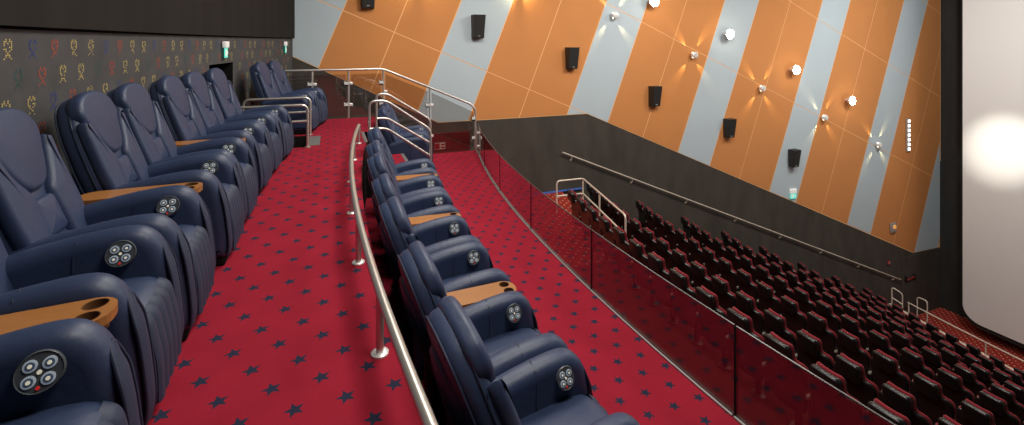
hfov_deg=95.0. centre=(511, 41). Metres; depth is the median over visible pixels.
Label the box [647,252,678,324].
seat
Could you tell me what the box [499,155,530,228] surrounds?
pane
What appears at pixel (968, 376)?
seat
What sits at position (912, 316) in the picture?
seat
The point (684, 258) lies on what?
cushion
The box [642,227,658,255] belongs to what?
seat
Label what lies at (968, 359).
seat
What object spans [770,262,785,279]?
seat
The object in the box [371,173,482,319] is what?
recliner armchair
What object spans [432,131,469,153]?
glass pane
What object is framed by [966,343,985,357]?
seat
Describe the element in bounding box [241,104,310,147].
stair handrail
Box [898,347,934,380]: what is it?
seat
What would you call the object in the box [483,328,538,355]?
seat cushion
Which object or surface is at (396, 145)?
recliner armchair
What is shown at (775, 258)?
seat
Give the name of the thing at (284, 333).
floor
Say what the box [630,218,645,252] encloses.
seat
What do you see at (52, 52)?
wall
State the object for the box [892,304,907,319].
seat
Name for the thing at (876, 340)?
seat
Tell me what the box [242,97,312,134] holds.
stair handrail
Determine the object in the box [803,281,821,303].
seat
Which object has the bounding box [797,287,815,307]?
cushion
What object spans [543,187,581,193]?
trim
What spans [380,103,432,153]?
recliner armchair
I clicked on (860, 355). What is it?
cushion
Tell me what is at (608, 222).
cushion
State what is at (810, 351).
seat
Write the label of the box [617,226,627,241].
cushion
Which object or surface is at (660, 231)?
seat
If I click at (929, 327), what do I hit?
seat
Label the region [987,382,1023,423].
seat
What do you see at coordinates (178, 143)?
tray table
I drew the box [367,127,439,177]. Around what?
recliner armchair
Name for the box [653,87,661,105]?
grille
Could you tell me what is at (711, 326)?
seat
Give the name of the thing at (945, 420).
seat
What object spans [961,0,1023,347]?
screen
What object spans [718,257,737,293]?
seat
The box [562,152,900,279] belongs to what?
wall handrail
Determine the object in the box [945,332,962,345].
seat
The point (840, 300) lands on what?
seat
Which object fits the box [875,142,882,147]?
wall sconce
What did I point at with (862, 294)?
seat
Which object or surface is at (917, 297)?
handrail
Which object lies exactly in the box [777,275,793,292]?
cushion
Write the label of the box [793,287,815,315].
seat
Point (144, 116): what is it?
recliner armchair
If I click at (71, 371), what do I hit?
recliner armchair
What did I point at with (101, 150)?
recliner armchair
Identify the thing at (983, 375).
seat
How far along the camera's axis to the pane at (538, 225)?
5.91 m
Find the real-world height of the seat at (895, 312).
1.122 m
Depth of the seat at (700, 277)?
8.62 m
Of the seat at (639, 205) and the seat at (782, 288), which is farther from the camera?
the seat at (639, 205)
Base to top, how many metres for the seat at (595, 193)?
1.122 m
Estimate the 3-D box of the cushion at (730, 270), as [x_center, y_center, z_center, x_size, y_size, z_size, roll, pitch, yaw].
[4.837,5.222,10.463,0.206,0.769,0.534,0,0,-16]
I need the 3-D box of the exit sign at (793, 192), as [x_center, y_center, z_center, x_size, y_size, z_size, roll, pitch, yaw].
[10.604,5.720,17.681,0.320,0.360,0.060,0,0,-21]
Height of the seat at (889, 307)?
1.122 m
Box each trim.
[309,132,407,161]
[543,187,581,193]
[889,303,1013,370]
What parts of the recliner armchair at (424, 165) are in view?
backrest, arm, arm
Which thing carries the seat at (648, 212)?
on the floor
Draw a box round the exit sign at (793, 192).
[790,188,796,198]
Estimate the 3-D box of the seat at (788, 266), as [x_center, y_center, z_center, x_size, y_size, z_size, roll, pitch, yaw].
[9.048,7.589,15.042,0.648,1.122,0.586,0,0,-12]
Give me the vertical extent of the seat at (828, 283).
1.122 m
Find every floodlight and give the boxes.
[648,0,658,6]
[723,29,733,38]
[790,65,799,74]
[845,96,855,104]
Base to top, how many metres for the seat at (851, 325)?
1.122 m
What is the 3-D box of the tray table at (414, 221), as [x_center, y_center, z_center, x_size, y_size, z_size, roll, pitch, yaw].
[-0.870,2.175,4.946,0.670,0.630,0.205,0,0,-20]
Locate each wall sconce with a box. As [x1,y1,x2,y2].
[611,12,618,18]
[691,52,697,57]
[759,85,765,90]
[821,115,827,120]
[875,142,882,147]
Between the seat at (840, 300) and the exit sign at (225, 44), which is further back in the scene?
the seat at (840, 300)
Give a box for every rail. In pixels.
[347,124,437,424]
[556,178,626,233]
[908,302,1023,361]
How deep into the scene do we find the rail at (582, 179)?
11.83 m
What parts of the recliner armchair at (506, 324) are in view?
panel, backrest, arm, arm, control panel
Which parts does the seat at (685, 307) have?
armrest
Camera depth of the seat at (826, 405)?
4.83 m
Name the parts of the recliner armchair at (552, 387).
panel, backrest, arm, control panel, arm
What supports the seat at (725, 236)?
on the floor
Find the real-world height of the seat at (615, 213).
1.122 m
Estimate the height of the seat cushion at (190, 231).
0.144 m
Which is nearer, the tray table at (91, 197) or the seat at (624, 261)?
the tray table at (91, 197)
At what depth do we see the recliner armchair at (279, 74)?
9.04 m
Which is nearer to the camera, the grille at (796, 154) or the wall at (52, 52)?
the wall at (52, 52)
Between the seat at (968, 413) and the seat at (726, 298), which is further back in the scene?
the seat at (726, 298)
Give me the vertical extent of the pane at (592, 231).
0.669 m
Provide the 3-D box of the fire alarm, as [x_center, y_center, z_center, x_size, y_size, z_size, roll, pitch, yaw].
[16.120,7.840,19.802,0.360,0.400,0.095,0,0,-21]
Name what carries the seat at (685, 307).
on the floor at (700, 364)
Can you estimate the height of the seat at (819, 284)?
1.122 m
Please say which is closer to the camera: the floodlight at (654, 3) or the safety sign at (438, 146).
the safety sign at (438, 146)
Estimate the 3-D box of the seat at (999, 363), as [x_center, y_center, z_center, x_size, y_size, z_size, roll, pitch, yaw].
[14.389,9.779,13.802,0.648,1.122,0.586,0,0,-16]
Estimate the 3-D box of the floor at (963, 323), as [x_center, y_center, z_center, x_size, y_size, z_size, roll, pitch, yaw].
[19.444,11.900,12.047,6.130,0.001,17.000,0,0,-21]
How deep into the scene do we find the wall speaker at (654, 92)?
15.18 m
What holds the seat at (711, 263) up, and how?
on the floor
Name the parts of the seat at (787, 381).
armrest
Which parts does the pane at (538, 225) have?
pane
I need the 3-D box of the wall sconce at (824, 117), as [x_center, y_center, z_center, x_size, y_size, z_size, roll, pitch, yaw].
[12.120,2.930,18.197,0.212,0.215,0.195,0,0,-21]
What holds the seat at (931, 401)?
on the floor
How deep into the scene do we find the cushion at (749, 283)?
9.78 m
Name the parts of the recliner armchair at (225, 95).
backrest, arm, arm, panel, panel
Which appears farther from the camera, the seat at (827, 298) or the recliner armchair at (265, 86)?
the seat at (827, 298)
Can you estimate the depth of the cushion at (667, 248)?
9.63 m
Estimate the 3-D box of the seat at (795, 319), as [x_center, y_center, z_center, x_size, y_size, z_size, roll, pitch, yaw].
[5.450,5.399,8.942,0.648,1.122,0.586,0,0,-18]
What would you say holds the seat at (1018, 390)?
on the floor
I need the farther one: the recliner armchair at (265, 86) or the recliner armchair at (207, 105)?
the recliner armchair at (265, 86)
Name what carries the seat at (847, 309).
on the floor
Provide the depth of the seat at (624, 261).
8.46 m
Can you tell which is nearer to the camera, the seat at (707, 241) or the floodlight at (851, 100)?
the seat at (707, 241)
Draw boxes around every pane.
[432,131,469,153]
[476,124,484,166]
[484,137,499,190]
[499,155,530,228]
[530,184,591,289]
[590,230,734,415]
[734,326,895,424]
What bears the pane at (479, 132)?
on the floor at (284, 333)
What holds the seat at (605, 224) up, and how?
on the floor at (700, 364)
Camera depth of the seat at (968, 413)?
6.23 m
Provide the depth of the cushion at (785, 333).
6.99 m
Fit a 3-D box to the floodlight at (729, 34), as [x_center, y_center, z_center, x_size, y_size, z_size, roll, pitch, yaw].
[7.533,-0.270,16.361,0.356,0.356,0.300,0,0,-21]
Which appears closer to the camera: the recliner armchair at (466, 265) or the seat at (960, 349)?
the recliner armchair at (466, 265)
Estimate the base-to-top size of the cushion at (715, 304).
0.769 m
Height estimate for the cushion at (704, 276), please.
0.769 m
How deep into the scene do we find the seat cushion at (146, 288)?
2.17 m
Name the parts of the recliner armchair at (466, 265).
panel, backrest, arm, arm, control panel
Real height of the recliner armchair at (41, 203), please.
1.251 m
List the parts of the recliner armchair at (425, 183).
backrest, arm, arm, control panel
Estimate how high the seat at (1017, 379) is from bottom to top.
1.122 m
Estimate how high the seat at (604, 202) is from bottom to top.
1.122 m
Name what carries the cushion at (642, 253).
on the seat at (641, 274)
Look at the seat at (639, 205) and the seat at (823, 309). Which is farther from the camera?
the seat at (639, 205)
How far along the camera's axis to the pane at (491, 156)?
8.51 m
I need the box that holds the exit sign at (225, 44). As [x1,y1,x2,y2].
[222,41,228,57]
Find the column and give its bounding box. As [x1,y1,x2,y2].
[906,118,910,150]
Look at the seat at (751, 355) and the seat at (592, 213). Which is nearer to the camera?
the seat at (751, 355)
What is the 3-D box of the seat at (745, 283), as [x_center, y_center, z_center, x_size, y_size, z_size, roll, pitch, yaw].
[5.122,5.399,9.996,0.648,1.122,0.586,0,0,-17]
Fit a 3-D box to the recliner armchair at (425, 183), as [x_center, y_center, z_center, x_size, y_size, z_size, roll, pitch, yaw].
[-1.308,1.865,6.010,1.071,1.251,0.698,0,0,-17]
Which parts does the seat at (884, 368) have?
armrest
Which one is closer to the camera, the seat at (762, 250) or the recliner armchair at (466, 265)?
the recliner armchair at (466, 265)
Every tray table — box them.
[0,297,117,334]
[81,182,202,204]
[175,138,245,146]
[396,173,437,181]
[409,212,460,225]
[446,281,515,307]
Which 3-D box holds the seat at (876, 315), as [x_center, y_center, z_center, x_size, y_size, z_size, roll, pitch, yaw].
[9.705,7.589,12.363,0.648,1.122,0.586,0,0,-16]
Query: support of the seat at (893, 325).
on the floor
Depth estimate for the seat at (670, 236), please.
12.52 m
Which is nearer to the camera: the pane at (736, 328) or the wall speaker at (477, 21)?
the pane at (736, 328)
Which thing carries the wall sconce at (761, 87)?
attached to the wall at (532, 109)
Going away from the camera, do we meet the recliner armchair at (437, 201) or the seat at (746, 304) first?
the recliner armchair at (437, 201)
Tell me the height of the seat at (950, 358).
1.122 m
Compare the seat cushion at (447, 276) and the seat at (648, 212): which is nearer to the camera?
the seat cushion at (447, 276)
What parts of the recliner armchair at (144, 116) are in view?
backrest, arm, arm, control panel, panel, panel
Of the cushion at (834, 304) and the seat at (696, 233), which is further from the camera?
the seat at (696, 233)
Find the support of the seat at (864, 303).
on the floor
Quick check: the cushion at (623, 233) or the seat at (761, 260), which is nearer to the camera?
the cushion at (623, 233)
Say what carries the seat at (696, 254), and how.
on the floor
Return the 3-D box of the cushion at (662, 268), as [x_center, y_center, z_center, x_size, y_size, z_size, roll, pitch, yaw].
[2.378,3.762,7.469,0.206,0.769,0.534,0,0,-18]
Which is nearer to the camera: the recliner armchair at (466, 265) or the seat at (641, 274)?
the recliner armchair at (466, 265)
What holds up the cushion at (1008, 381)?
on the seat at (1018, 390)
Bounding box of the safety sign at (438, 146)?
[435,142,444,149]
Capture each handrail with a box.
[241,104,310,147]
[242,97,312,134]
[368,100,431,160]
[375,93,430,142]
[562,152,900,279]
[891,288,902,307]
[916,297,927,322]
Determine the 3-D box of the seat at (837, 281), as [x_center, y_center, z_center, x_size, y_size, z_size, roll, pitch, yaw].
[11.931,9.049,17.005,0.648,1.122,0.586,0,0,-11]
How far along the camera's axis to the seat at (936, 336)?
13.68 m
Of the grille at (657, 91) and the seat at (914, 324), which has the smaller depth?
the seat at (914, 324)
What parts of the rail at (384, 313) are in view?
post, post, post, post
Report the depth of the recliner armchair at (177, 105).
4.85 m
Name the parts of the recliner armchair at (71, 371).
control panel, panel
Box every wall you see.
[0,0,294,194]
[291,0,940,314]
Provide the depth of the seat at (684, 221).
14.79 m
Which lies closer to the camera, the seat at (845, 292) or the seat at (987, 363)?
the seat at (987, 363)
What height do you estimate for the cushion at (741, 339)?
0.769 m
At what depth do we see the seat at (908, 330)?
13.03 m
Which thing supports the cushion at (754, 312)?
on the seat at (746, 304)
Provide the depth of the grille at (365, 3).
11.95 m
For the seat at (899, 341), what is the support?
on the floor
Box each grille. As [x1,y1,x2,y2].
[362,0,373,6]
[569,48,578,68]
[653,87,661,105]
[728,120,736,137]
[793,151,800,166]
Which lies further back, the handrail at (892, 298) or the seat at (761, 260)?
the handrail at (892, 298)
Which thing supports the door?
in the wall at (532, 109)
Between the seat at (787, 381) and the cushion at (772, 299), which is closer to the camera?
the seat at (787, 381)
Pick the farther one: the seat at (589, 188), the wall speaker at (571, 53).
the wall speaker at (571, 53)
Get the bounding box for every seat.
[567,189,588,240]
[576,197,598,250]
[586,184,596,208]
[586,206,610,262]
[593,189,603,215]
[598,215,623,275]
[600,195,612,226]
[609,202,622,229]
[612,226,639,289]
[619,210,632,239]
[628,238,657,306]
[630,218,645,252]
[635,200,646,227]
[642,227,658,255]
[644,207,655,235]
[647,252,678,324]
[653,213,665,239]
[656,237,674,270]
[663,221,677,250]
[669,267,702,346]
[672,248,692,286]
[675,229,689,262]
[680,216,692,239]
[688,237,704,265]
[690,223,702,248]
[690,261,712,291]
[695,285,731,370]
[701,230,714,250]
[702,247,720,277]
[711,275,736,310]
[712,238,727,259]
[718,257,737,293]
[721,231,732,247]
[725,246,741,270]
[726,306,765,399]
[731,238,744,256]
[735,290,764,337]
[736,269,758,308]
[740,255,757,284]
[743,245,757,266]
[756,253,771,274]
[756,265,774,294]
[756,281,780,314]
[759,246,771,263]
[762,308,796,353]
[762,331,809,424]
[770,253,783,271]
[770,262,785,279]
[774,275,793,299]
[780,295,807,335]
[783,261,797,275]
[786,271,802,290]
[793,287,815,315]
[795,329,834,371]
[797,262,810,278]
[797,269,812,283]
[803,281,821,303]
[805,361,863,424]
[806,311,836,361]
[810,270,823,281]
[812,277,828,294]
[816,300,840,334]
[822,291,842,318]
[824,278,838,289]
[829,287,846,307]
[831,276,844,288]
[834,329,870,379]
[834,353,878,410]
[839,286,855,299]
[840,314,868,349]
[842,303,865,331]
[845,283,859,297]
[847,297,866,320]
[855,295,872,311]
[859,291,874,307]
[863,288,876,302]
[863,398,910,424]
[865,316,890,345]
[866,329,899,365]
[867,308,888,332]
[868,349,910,393]
[873,305,891,324]
[875,300,892,318]
[877,295,891,311]
[879,381,932,424]
[888,320,912,345]
[891,330,918,353]
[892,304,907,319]
[892,309,910,328]
[893,316,913,337]
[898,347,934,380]
[908,313,925,329]
[910,319,930,338]
[910,372,956,424]
[912,333,938,352]
[913,327,936,348]
[919,346,950,373]
[925,322,943,334]
[930,330,951,344]
[934,367,974,407]
[935,415,960,424]
[937,340,961,361]
[940,347,967,369]
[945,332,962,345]
[951,363,986,396]
[954,342,975,358]
[956,399,995,424]
[962,353,985,368]
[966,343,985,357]
[969,363,999,388]
[975,389,1020,424]
[978,354,999,372]
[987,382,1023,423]
[989,355,1007,371]
[991,368,1011,385]
[1002,380,1023,404]
[1004,368,1023,387]
[1014,367,1023,380]
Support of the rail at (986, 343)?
on the trim at (905, 312)
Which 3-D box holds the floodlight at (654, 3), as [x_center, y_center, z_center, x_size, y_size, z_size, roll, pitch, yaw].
[4.559,-1.310,15.208,0.356,0.356,0.300,0,0,-21]
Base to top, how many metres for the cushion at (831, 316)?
0.769 m
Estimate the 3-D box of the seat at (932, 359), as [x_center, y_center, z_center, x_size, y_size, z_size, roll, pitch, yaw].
[8.797,6.859,9.703,0.648,1.122,0.586,0,0,-19]
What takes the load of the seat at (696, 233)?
on the floor
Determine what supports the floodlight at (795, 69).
attached to the wall at (532, 109)
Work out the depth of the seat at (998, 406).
7.34 m
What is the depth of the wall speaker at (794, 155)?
17.48 m
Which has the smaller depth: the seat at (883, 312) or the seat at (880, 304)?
the seat at (883, 312)
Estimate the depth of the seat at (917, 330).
12.51 m
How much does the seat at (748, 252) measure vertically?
1.122 m
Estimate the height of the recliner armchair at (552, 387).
1.251 m
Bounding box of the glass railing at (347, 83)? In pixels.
[285,68,475,150]
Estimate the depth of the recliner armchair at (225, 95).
6.34 m
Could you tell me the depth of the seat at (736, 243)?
14.88 m
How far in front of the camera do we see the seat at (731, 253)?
12.61 m
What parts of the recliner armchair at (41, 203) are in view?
backrest, arm, arm, control panel, panel, panel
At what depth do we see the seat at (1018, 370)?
13.17 m
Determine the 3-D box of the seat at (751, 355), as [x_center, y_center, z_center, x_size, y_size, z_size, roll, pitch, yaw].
[3.062,3.939,5.979,0.648,1.122,0.586,0,0,-21]
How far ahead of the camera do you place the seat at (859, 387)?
6.00 m
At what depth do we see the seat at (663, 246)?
9.66 m
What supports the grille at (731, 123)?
attached to the wall speaker at (729, 124)
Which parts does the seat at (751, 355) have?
armrest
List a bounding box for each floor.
[147,116,740,424]
[544,192,815,424]
[918,307,1023,369]
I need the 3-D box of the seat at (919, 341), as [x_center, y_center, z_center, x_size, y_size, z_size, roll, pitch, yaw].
[10.018,7.589,11.305,0.648,1.122,0.586,0,0,-17]
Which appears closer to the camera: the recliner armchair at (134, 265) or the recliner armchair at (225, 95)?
the recliner armchair at (134, 265)
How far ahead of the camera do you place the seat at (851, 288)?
16.29 m
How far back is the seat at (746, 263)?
12.03 m
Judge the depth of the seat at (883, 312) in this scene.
13.57 m
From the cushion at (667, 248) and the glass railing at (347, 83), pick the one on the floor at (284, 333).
the glass railing at (347, 83)
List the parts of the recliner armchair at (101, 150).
backrest, arm, arm, control panel, panel, panel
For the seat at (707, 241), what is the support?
on the floor
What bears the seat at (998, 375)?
on the floor
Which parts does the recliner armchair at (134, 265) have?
arm, arm, control panel, panel, panel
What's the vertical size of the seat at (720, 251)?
1.122 m
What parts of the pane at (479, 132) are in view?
pane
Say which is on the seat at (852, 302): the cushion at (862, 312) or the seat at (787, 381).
the cushion at (862, 312)
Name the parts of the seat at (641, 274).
armrest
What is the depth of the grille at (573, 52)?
14.07 m
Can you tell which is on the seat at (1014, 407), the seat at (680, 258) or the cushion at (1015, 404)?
the cushion at (1015, 404)
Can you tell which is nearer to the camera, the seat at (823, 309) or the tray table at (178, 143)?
the tray table at (178, 143)
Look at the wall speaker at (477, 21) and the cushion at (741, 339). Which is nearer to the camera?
the cushion at (741, 339)
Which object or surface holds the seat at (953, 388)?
on the floor
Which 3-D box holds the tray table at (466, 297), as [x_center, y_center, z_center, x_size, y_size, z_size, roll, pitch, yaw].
[-0.287,2.175,3.455,0.670,0.630,0.205,0,0,-23]
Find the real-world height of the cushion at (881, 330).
0.769 m
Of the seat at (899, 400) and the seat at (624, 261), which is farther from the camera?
the seat at (624, 261)
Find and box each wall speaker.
[361,0,374,8]
[471,14,485,37]
[565,47,579,68]
[648,86,661,106]
[723,118,736,137]
[788,149,800,167]
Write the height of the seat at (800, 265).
1.122 m
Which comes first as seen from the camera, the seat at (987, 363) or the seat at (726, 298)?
the seat at (726, 298)
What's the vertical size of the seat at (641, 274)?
1.122 m
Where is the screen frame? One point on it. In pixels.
(950, 163)
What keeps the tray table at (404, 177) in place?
on the floor at (284, 333)
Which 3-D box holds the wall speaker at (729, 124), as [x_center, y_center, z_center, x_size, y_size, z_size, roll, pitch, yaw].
[7.632,3.015,16.411,0.350,0.650,0.280,0,0,-21]
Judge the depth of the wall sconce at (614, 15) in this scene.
14.66 m
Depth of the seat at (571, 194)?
10.60 m
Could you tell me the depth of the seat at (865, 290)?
17.36 m
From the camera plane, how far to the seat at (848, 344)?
7.71 m
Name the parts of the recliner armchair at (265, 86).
backrest, arm, arm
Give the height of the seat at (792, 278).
1.122 m
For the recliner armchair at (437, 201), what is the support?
on the floor at (284, 333)
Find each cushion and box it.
[0,401,101,424]
[121,276,158,306]
[178,225,196,240]
[222,183,230,192]
[442,271,477,283]
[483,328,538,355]
[520,394,607,424]
[603,215,611,229]
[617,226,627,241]
[633,238,646,256]
[652,252,668,272]
[660,237,671,252]
[674,267,695,292]
[676,248,689,264]
[694,261,710,279]
[701,285,726,315]
[716,275,735,297]
[722,257,736,273]
[732,306,764,342]
[740,269,756,286]
[740,290,763,317]
[761,281,780,303]
[768,308,796,339]
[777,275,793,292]
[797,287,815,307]
[819,300,840,320]
[825,291,842,308]
[841,329,870,366]
[850,297,866,315]
[869,316,890,339]
[988,382,1023,407]
[1002,380,1023,389]
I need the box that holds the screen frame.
[940,0,966,317]
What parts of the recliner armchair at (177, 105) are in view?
backrest, arm, arm, control panel, panel, panel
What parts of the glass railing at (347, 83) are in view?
post, post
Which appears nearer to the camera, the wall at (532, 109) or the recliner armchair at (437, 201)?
the recliner armchair at (437, 201)
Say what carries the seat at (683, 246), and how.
on the floor
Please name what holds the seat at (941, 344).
on the floor
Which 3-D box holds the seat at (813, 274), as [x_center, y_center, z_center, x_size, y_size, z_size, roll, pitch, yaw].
[10.475,8.319,15.933,0.648,1.122,0.586,0,0,-11]
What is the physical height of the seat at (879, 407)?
1.122 m
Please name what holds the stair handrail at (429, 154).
on the floor at (284, 333)
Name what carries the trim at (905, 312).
attached to the wall
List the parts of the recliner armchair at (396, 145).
backrest, arm, arm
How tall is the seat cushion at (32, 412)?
0.144 m
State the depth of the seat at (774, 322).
7.02 m
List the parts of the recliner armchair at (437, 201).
panel, backrest, arm, arm, control panel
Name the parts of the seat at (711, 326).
armrest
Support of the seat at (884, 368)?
on the floor
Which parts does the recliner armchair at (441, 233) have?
panel, backrest, arm, arm, control panel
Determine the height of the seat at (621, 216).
1.122 m
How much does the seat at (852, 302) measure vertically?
1.122 m
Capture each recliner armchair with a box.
[0,108,215,341]
[0,225,184,424]
[0,318,143,424]
[54,90,244,265]
[106,83,258,222]
[148,75,272,194]
[178,71,282,173]
[201,68,293,160]
[249,62,319,134]
[266,60,327,126]
[366,140,448,198]
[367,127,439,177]
[367,152,461,272]
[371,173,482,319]
[378,106,432,161]
[378,196,510,378]
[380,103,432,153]
[397,241,567,424]
[425,296,639,424]
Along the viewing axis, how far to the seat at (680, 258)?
9.11 m
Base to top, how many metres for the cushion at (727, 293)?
0.769 m
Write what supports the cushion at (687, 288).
on the seat at (685, 307)
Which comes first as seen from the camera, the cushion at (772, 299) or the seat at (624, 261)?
the seat at (624, 261)
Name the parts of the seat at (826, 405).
armrest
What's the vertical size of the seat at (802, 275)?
1.122 m
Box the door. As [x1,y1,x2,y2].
[902,254,917,307]
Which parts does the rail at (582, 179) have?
post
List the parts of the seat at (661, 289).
armrest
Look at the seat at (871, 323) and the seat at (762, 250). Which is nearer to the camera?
the seat at (871, 323)
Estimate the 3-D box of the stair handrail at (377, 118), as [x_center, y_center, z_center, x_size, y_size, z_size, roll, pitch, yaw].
[-1.983,1.707,8.659,1.046,1.566,0.090,0,0,-21]
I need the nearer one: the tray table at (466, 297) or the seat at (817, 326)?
the tray table at (466, 297)
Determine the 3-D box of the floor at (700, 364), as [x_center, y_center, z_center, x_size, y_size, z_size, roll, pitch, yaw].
[0.967,4.865,4.880,7.733,0.730,17.000,0,0,-21]
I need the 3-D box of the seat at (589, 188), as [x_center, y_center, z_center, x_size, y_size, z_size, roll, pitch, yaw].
[2.486,4.669,13.608,0.648,1.122,0.586,0,0,-10]
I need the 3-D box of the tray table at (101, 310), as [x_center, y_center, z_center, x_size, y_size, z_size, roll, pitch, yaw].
[-1.761,1.285,1.582,0.670,0.630,0.205,0,0,-26]
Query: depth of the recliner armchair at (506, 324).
2.84 m
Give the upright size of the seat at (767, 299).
1.122 m
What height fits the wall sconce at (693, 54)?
0.215 m
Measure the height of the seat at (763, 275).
1.122 m
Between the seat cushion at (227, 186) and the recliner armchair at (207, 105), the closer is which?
the seat cushion at (227, 186)
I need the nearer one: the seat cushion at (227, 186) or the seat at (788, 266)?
the seat cushion at (227, 186)
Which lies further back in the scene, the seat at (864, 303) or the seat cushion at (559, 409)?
the seat at (864, 303)
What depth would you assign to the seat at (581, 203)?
10.06 m
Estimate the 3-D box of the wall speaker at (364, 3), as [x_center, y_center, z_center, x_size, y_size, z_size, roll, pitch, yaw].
[-3.686,-1.195,12.020,0.350,0.650,0.280,0,0,-21]

